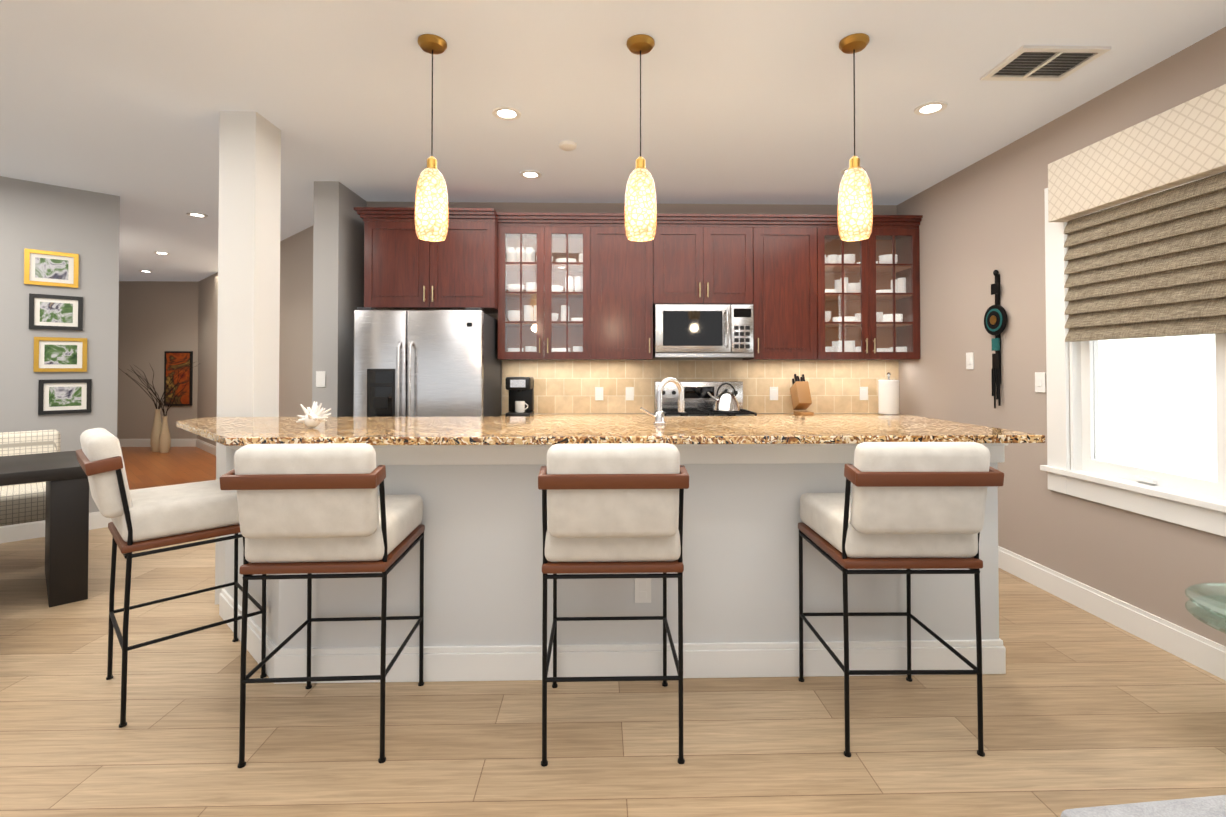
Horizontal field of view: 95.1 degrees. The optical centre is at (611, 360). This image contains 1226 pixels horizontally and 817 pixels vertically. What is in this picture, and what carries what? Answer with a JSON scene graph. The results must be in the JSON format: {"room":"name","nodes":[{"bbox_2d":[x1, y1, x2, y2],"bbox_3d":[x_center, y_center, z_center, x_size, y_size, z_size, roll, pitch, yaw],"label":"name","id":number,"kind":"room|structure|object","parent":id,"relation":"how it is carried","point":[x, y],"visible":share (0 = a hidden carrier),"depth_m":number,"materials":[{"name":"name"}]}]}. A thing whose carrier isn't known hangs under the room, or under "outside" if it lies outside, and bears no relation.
{"room":"dining room and kitchen","nodes":[
{"label":"dining room and kitchen","id":0,"kind":"room"},
{"bbox_2d":[0,176,307,512],"bbox_3d":[-6.843,-0.006,4.267,5.550,2.740,10.370,0,-1,-1],"label":"wall","id":1,"kind":"structure","parent":0,"point":[127,324],"depth_m":4.63,"materials":[{"name":"beige paint"}]},
{"bbox_2d":[24,248,78,287],"bbox_3d":[-4.371,-0.714,4.382,0.022,0.270,0.300,-1,-1,44],"label":"picture frame","id":2,"kind":"object","parent":1,"relation":"attached to","point":[50,268],"visible":0.96,"depth_m":4.38,"materials":[{"name":"gold metal"}]},
{"bbox_2d":[29,293,82,330],"bbox_3d":[-4.351,-0.374,4.398,0.022,0.270,0.300,-1,-1,44],"label":"picture frame","id":3,"kind":"object","parent":1,"relation":"attached to","point":[54,312],"visible":0.92,"depth_m":4.39,"materials":[{"name":"black wood"}]},
{"bbox_2d":[33,337,86,371],"bbox_3d":[-4.332,-0.044,4.414,0.022,0.270,0.300,-1,-1,44],"label":"picture frame","id":4,"kind":"object","parent":1,"relation":"attached to","point":[56,354],"visible":0.9,"depth_m":4.41,"materials":[{"name":"gold metal"}]},
{"bbox_2d":[38,379,91,414],"bbox_3d":[-4.312,0.286,4.430,0.022,0.270,0.300,-1,-1,44],"label":"picture frame","id":5,"kind":"object","parent":1,"relation":"attached to","point":[61,396],"visible":0.9,"depth_m":4.42,"materials":[{"name":"black wood"}]},
{"bbox_2d":[164,351,192,405],"bbox_3d":[-7.160,0.302,9.274,0.440,0.900,0.032,0,-1,-1],"label":"painting","id":6,"kind":"object","parent":1,"relation":"attached to","point":[175,362],"visible":0.89,"depth_m":9.26,"materials":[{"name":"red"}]},
{"bbox_2d":[0,439,1225,680],"bbox_3d":[-3.523,1.286,3.465,12.150,0.135,11.800,0,-1,-1],"label":"baseboard","id":7,"kind":"structure","parent":1,"relation":"attached to","point":[1204,653],"depth_m":2.96,"materials":[{"name":"white wood"}]},
{"bbox_2d":[308,181,375,416],"bbox_3d":[-2.200,-0.001,4.615,0.190,2.740,0.640,0,-1,-1],"label":"wall","id":8,"kind":"structure","parent":0,"point":[336,236],"depth_m":4.31,"materials":[{"name":"beige paint"}]},
{"bbox_2d":[316,371,324,386],"bbox_3d":[-2.223,0.144,4.287,0.070,0.120,0.006,0,-1,-1],"label":"switch plate","id":9,"kind":"object","parent":8,"relation":"attached to","point":[320,378],"visible":1,"depth_m":4.28,"materials":[{"name":"white plastic"}]},
{"bbox_2d":[362,215,505,314],"bbox_3d":[-1.424,-0.756,4.608,1.014,0.700,0.468,0,-1,-1],"label":"upper cabinet","id":10,"kind":"object","parent":8,"relation":"attached to","point":[467,269],"depth_m":4.38,"materials":[{"name":"brown wood"}]},
{"bbox_2d":[582,219,661,359],"bbox_3d":[0.080,-0.555,4.702,0.629,1.100,0.348,0,-1,-1],"label":"upper cabinet","id":11,"kind":"object","parent":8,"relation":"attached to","point":[622,277],"depth_m":4.53,"materials":[{"name":"brown wood"}]},
{"bbox_2d":[0,527,1225,816],"bbox_3d":[-3.528,1.406,3.663,12.550,0.100,12.200,0,-1,-1],"label":"floor","id":12,"kind":"structure","parent":0,"point":[1082,709],"depth_m":2.01,"materials":[{"name":"brown wood"}]},
{"bbox_2d":[0,430,60,525],"bbox_3d":[-4.039,0.931,3.768,0.564,0.861,0.505,-1,-1,44],"label":"dining chair","id":13,"kind":"object","parent":12,"relation":"on","point":[22,503],"visible":0.4,"depth_m":3.79,"materials":[{"name":"white fabric"}]},
{"bbox_2d":[0,451,88,606],"bbox_3d":[-3.835,0.967,2.841,0.850,0.755,1.700,-1,-1,44],"label":"dining table","id":14,"kind":"object","parent":12,"relation":"on","point":[63,476],"visible":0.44,"depth_m":3.12,"materials":[{"name":"black wood"}]},
{"bbox_2d":[121,447,215,489],"bbox_3d":[-6.011,1.406,7.469,6.647,0.003,1.457,-1,-1,44],"label":"hall floor","id":15,"kind":"structure","parent":12,"relation":"on","point":[146,467],"depth_m":7.41,"materials":[{"name":"brown wood"}]},
{"bbox_2d":[126,367,191,452],"bbox_3d":[-6.900,0.749,8.530,0.986,1.342,0.413,0,-1,-1],"label":"floor vase","id":16,"kind":"object","parent":15,"relation":"on","point":[164,446],"visible":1,"depth_m":8.61,"materials":[{"name":"beige ceramic"}]},
{"bbox_2d":[121,362,198,451],"bbox_3d":[-7.128,0.723,8.806,1.097,1.402,0.826,0,-1,-1],"label":"floor vase","id":17,"kind":"object","parent":15,"relation":"on","point":[155,432],"visible":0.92,"depth_m":8.74,"materials":[{"name":"beige"}]},
{"bbox_2d":[76,428,266,727],"bbox_3d":[-1.825,0.808,2.337,0.476,1.060,0.578,-1,-1,44],"label":"bar stool","id":18,"kind":"object","parent":12,"relation":"on","point":[152,517],"visible":0.81,"depth_m":2.16,"materials":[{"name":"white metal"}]},
{"bbox_2d":[215,111,280,603],"bbox_3d":[-2.092,-0.020,3.242,0.200,2.740,0.250,0,-1,-1],"label":"column","id":19,"kind":"structure","parent":12,"relation":"on","point":[248,335],"depth_m":3.13,"materials":[{"name":"white paint"}]},
{"bbox_2d":[219,443,424,768],"bbox_3d":[-0.996,0.804,2.035,0.476,1.060,0.578,0,-1,-3],"label":"bar stool","id":20,"kind":"object","parent":12,"relation":"on","point":[309,509],"visible":1,"depth_m":1.83,"materials":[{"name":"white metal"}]},
{"bbox_2d":[353,307,500,416],"bbox_3d":[-1.389,0.496,4.368,0.911,1.738,0.880,0,-1,-1],"label":"fridge","id":21,"kind":"object","parent":12,"relation":"on","point":[427,363],"visible":0.5,"depth_m":4.00,"materials":[{"name":"silver metal"}]},
{"bbox_2d":[538,443,688,766],"bbox_3d":[0.001,0.804,2.037,0.476,1.060,0.578,0,-1,-1],"label":"bar stool","id":22,"kind":"object","parent":12,"relation":"on","point":[612,508],"visible":1,"depth_m":1.80,"materials":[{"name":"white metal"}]},
{"bbox_2d":[219,443,1007,683],"bbox_3d":[-0.204,0.838,2.684,3.782,1.010,0.689,0,-1,-1],"label":"kitchen island","id":23,"kind":"object","parent":12,"relation":"on","point":[483,561],"visible":0.5,"depth_m":2.37,"materials":[{"name":"white paint"}]},
{"bbox_2d":[176,416,1044,445],"bbox_3d":[-0.236,0.314,2.594,3.840,0.031,0.906,0,-1,-1],"label":"island countertop","id":24,"kind":"structure","parent":23,"relation":"on","point":[491,430],"depth_m":2.35,"materials":[{"name":"stone"}]},
{"bbox_2d":[296,401,330,427],"bbox_3d":[-1.304,0.238,2.450,0.150,0.113,0.132,0,-1,-1],"label":"decor","id":25,"kind":"object","parent":24,"relation":"on","point":[315,415],"visible":1,"depth_m":2.43,"materials":[{"name":"white ceramic"}]},
{"bbox_2d":[640,377,684,424],"bbox_3d":[0.240,0.188,2.638,0.220,0.218,0.110,0,-1,-1],"label":"faucet","id":26,"kind":"object","parent":24,"relation":"on","point":[659,416],"visible":1,"depth_m":2.61,"materials":[{"name":"silver metal"}]},
{"bbox_2d":[635,578,650,602],"bbox_3d":[0.133,0.966,2.368,0.070,0.115,0.008,0,-1,-1],"label":"outlet","id":27,"kind":"object","parent":23,"relation":"attached to","point":[642,590],"visible":0.85,"depth_m":2.37,"materials":[{"name":"white plastic"}]},
{"bbox_2d":[654,381,756,415],"bbox_3d":[0.756,0.773,4.526,0.758,1.190,0.672,0,-1,-1],"label":"range","id":28,"kind":"object","parent":12,"relation":"on","point":[699,400],"visible":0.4,"depth_m":4.79,"materials":[{"name":"silver metal"}]},
{"bbox_2d":[707,383,739,411],"bbox_3d":[0.886,0.290,4.446,0.257,0.227,0.210,0,-1,-1],"label":"kettle","id":29,"kind":"object","parent":28,"relation":"on","point":[725,401],"visible":1,"depth_m":4.38,"materials":[{"name":"silver metal"}]},
{"bbox_2d":[798,442,1003,756],"bbox_3d":[1.021,0.804,2.077,0.476,1.060,0.578,0,-1,0],"label":"bar stool","id":30,"kind":"object","parent":12,"relation":"on","point":[908,506],"visible":1,"depth_m":1.89,"materials":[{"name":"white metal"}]},
{"bbox_2d":[1060,795,1225,816],"bbox_3d":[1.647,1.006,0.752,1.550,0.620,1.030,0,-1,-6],"label":"rug","id":31,"kind":"object","parent":12,"relation":"on","point":[1211,806],"visible":1,"depth_m":1.07,"materials":[{"name":"fabric"}]},
{"bbox_2d":[1185,582,1225,633],"bbox_3d":[2.214,1.059,1.786,0.540,0.543,0.540,0,-1,-1],"label":"glass side table","id":32,"kind":"object","parent":12,"relation":"on","point":[1213,608],"visible":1,"depth_m":1.93,"materials":[{"name":"green glass"}]},
{"bbox_3d":[0.798,0.930,4.557,3.453,0.877,0.632,0,-1,-1],"label":"base cabinet","id":33,"kind":"object","parent":12,"relation":"on","visible":0},
{"bbox_2d":[500,413,940,419],"bbox_3d":[0.798,0.474,4.560,3.453,0.031,0.638,0,-1,-1],"label":"countertop","id":34,"kind":"structure","parent":33,"relation":"on","point":[820,414],"depth_m":4.76,"materials":[{"name":"stone"}]},
{"bbox_2d":[505,377,533,415],"bbox_3d":[-0.744,0.296,4.565,0.200,0.320,0.262,0,-1,-1],"label":"coffee maker","id":35,"kind":"object","parent":34,"relation":"on","point":[521,396],"visible":0.94,"depth_m":4.50,"materials":[{"name":"black plastic"}]},
{"bbox_2d":[790,374,813,415],"bbox_3d":[1.603,0.287,4.732,0.110,0.344,0.258,0,-1,-1],"label":"knife block","id":36,"kind":"object","parent":34,"relation":"on","point":[800,394],"visible":1,"depth_m":4.70,"materials":[{"name":"brown wood"}]},
{"bbox_2d":[878,372,899,415],"bbox_3d":[2.314,0.280,4.681,0.170,0.356,0.170,0,-1,-1],"label":"paper towel","id":37,"kind":"object","parent":34,"relation":"on","point":[888,397],"visible":0.98,"depth_m":4.62,"materials":[{"name":"white paper"}]},
{"bbox_2d":[0,0,1225,281],"bbox_3d":[-3.528,-1.434,3.701,12.550,0.100,12.200,0,-1,-1],"label":"ceiling","id":38,"kind":"structure","parent":0,"point":[742,100],"depth_m":2.93,"materials":[{"name":"white paint"}]},
{"bbox_2d":[154,252,169,254],"bbox_3d":[-5.604,-1.333,6.991,0.164,0.008,0.164,0,-1,-1],"label":"recessed light","id":39,"kind":"object","parent":38,"relation":"in","point":[163,253],"visible":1,"depth_m":7.00,"materials":[{"name":"white"}]},
{"bbox_2d":[186,212,207,217],"bbox_3d":[-3.871,-1.357,5.243,0.164,0.008,0.164,0,-1,-1],"label":"recessed light","id":40,"kind":"object","parent":38,"relation":"in","point":[195,214],"visible":0.98,"depth_m":5.23,"materials":[{"name":"white"}]},
{"bbox_2d":[415,34,448,240],"bbox_3d":[-0.787,-0.966,2.461,0.142,0.866,0.142,0,-1,-1],"label":"pendant light","id":41,"kind":"object","parent":38,"relation":"hanging from","point":[431,209],"visible":1,"depth_m":2.41,"materials":[{"name":"yellow glass"}]},
{"bbox_2d":[492,106,520,120],"bbox_3d":[-0.589,-1.385,3.152,0.164,0.008,0.164,0,-1,-1],"label":"recessed light","id":42,"kind":"object","parent":38,"relation":"in","point":[506,113],"visible":0.98,"depth_m":3.14,"materials":[{"name":"white"}]},
{"bbox_2d":[520,170,541,178],"bbox_3d":[-0.597,-1.372,4.147,0.164,0.008,0.164,0,-1,-1],"label":"recessed light","id":43,"kind":"object","parent":38,"relation":"in","point":[530,174],"visible":0.98,"depth_m":4.15,"materials":[{"name":"white"}]},
{"bbox_2d":[559,140,576,150],"bbox_3d":[-0.279,-1.368,3.590,0.116,0.030,0.116,0,-1,-1],"label":"smoke detector","id":44,"kind":"object","parent":38,"relation":"attached to","point":[566,145],"visible":1,"depth_m":3.56,"materials":[{"name":"white plastic"}]},
{"bbox_2d":[624,34,656,241],"bbox_3d":[0.128,-0.966,2.463,0.142,0.866,0.142,0,-1,-1],"label":"pendant light","id":45,"kind":"object","parent":38,"relation":"hanging from","point":[640,211],"visible":1,"depth_m":2.41,"materials":[{"name":"yellow glass"}]},
{"bbox_2d":[841,166,864,174],"bbox_3d":[1.750,-1.373,4.065,0.164,0.008,0.164,0,-1,-1],"label":"recessed light","id":46,"kind":"object","parent":38,"relation":"in","point":[843,171],"visible":0.25,"depth_m":4.04,"materials":[{"name":"white"}]},
{"bbox_2d":[837,33,872,240],"bbox_3d":[1.064,-0.966,2.456,0.142,0.866,0.142,0,-1,-1],"label":"pendant light","id":47,"kind":"object","parent":38,"relation":"hanging from","point":[855,213],"visible":1,"depth_m":2.41,"materials":[{"name":"yellow glass"}]},
{"bbox_2d":[914,101,947,115],"bbox_3d":[1.757,-1.386,3.089,0.164,0.008,0.164,0,-1,-1],"label":"recessed light","id":48,"kind":"object","parent":38,"relation":"in","point":[930,108],"visible":0.98,"depth_m":3.08,"materials":[{"name":"white"}]},
{"bbox_2d":[980,45,1110,80],"bbox_3d":[2.024,-1.390,2.635,0.400,0.013,0.280,0,-1,-1],"label":"ceiling vent","id":49,"kind":"object","parent":38,"relation":"in","point":[1038,63],"visible":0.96,"depth_m":2.63,"materials":[{"name":"white metal"}]},
{"bbox_2d":[502,360,898,413],"bbox_3d":[0.788,0.230,4.877,3.458,0.461,0.010,0,-1,-1],"label":"tile backsplash","id":50,"kind":"structure","parent":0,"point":[564,386],"depth_m":4.87,"materials":[{"name":"beige tile"}]},
{"bbox_2d":[595,387,602,399],"bbox_3d":[-0.106,0.290,4.844,0.072,0.115,0.008,0,-1,-1],"label":"outlet","id":51,"kind":"object","parent":50,"relation":"attached to","point":[598,390],"depth_m":4.84,"materials":[{"name":"white plastic"}]},
{"bbox_2d":[626,387,633,399],"bbox_3d":[0.158,0.290,4.850,0.072,0.115,0.008,0,-1,-1],"label":"outlet","id":52,"kind":"object","parent":50,"relation":"attached to","point":[629,390],"depth_m":4.85,"materials":[{"name":"white plastic"}]},
{"bbox_2d":[770,387,777,399],"bbox_3d":[1.415,0.290,4.881,0.072,0.115,0.008,0,-1,-1],"label":"outlet","id":53,"kind":"object","parent":50,"relation":"attached to","point":[773,393],"depth_m":4.88,"materials":[{"name":"white plastic"}]},
{"bbox_2d":[860,387,867,399],"bbox_3d":[2.205,0.290,4.900,0.072,0.115,0.008,0,-1,-1],"label":"outlet","id":54,"kind":"object","parent":50,"relation":"attached to","point":[863,390],"depth_m":4.90,"materials":[{"name":"white plastic"}]},
{"bbox_2d":[742,223,825,359],"bbox_3d":[1.410,-0.555,4.734,0.647,1.100,0.348,0,-1,-1],"label":"upper cabinet","id":55,"kind":"object","parent":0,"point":[789,309],"depth_m":4.56,"materials":[{"name":"brown wood"}]},
{"bbox_2d":[888,27,1225,646],"bbox_3d":[2.679,-0.045,1.393,0.150,2.740,7.320,0,-1,-1],"label":"wall","id":56,"kind":"structure","parent":0,"point":[982,221],"depth_m":3.43,"materials":[{"name":"beige paint"}]},
{"bbox_2d":[662,223,753,306],"bbox_3d":[0.740,-0.780,4.721,0.814,0.650,0.348,0,-1,-1],"label":"upper cabinet","id":57,"kind":"object","parent":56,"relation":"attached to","point":[703,263],"depth_m":4.55,"materials":[{"name":"brown wood"}]},
{"bbox_2d":[653,304,753,357],"bbox_3d":[0.741,-0.237,4.665,0.790,0.430,0.445,0,-1,-1],"label":"microwave","id":58,"kind":"object","parent":57,"relation":"attached to","point":[702,330],"visible":1,"depth_m":4.49,"materials":[{"name":"silver metal"}]},
{"bbox_2d":[966,352,973,368],"bbox_3d":[2.535,0.005,3.969,0.010,0.120,0.076,0,-1,-1],"label":"switch plate","id":59,"kind":"object","parent":56,"relation":"attached to","point":[969,360],"visible":1,"depth_m":3.96,"materials":[{"name":"white plastic"}]},
{"bbox_2d":[984,270,1006,407],"bbox_3d":[2.525,-0.140,3.681,0.043,0.912,0.200,0,-1,-1],"label":"wall art","id":60,"kind":"object","parent":56,"relation":"attached to","point":[995,320],"visible":0.96,"depth_m":3.67,"materials":[{"name":"black metal"}]},
{"bbox_2d":[1035,372,1045,392],"bbox_3d":[2.550,0.132,3.338,0.010,0.120,0.076,0,-1,-1],"label":"switch plate","id":61,"kind":"object","parent":56,"relation":"attached to","point":[1040,381],"visible":1,"depth_m":3.33,"materials":[{"name":"white plastic"}]},
{"bbox_2d":[1040,188,1225,536],"bbox_3d":[2.632,-0.140,2.313,0.200,1.755,1.970,0,-1,-1],"label":"window","id":62,"kind":"structure","parent":56,"relation":"in","point":[1186,509],"depth_m":2.97,"materials":[{"name":"white wood"}]},
{"bbox_2d":[1064,171,1225,341],"bbox_3d":[2.541,-0.448,2.320,0.034,0.672,1.570,0,-1,-1],"label":"blind","id":63,"kind":"object","parent":62,"relation":"attached to","point":[1153,265],"visible":1,"depth_m":2.62,"materials":[{"name":"beige fabric"}]},
{"bbox_2d":[1048,84,1225,221],"bbox_3d":[2.533,-0.954,2.264,0.098,0.330,1.805,0,-1,-1],"label":"valance box","id":64,"kind":"object","parent":56,"relation":"attached to","point":[1181,144],"visible":1,"depth_m":2.61,"materials":[{"name":"fabric"}]},
{"label":"outside","id":65,"kind":"structure","parent":0,"visible":0},
{"bbox_2d":[1098,334,1216,479],"bbox_3d":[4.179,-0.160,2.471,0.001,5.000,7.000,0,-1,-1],"label":"window pane","id":66,"kind":"structure","parent":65,"point":[1200,357],"depth_m":4.22,"materials":[{"name":"glass"}]}
]}

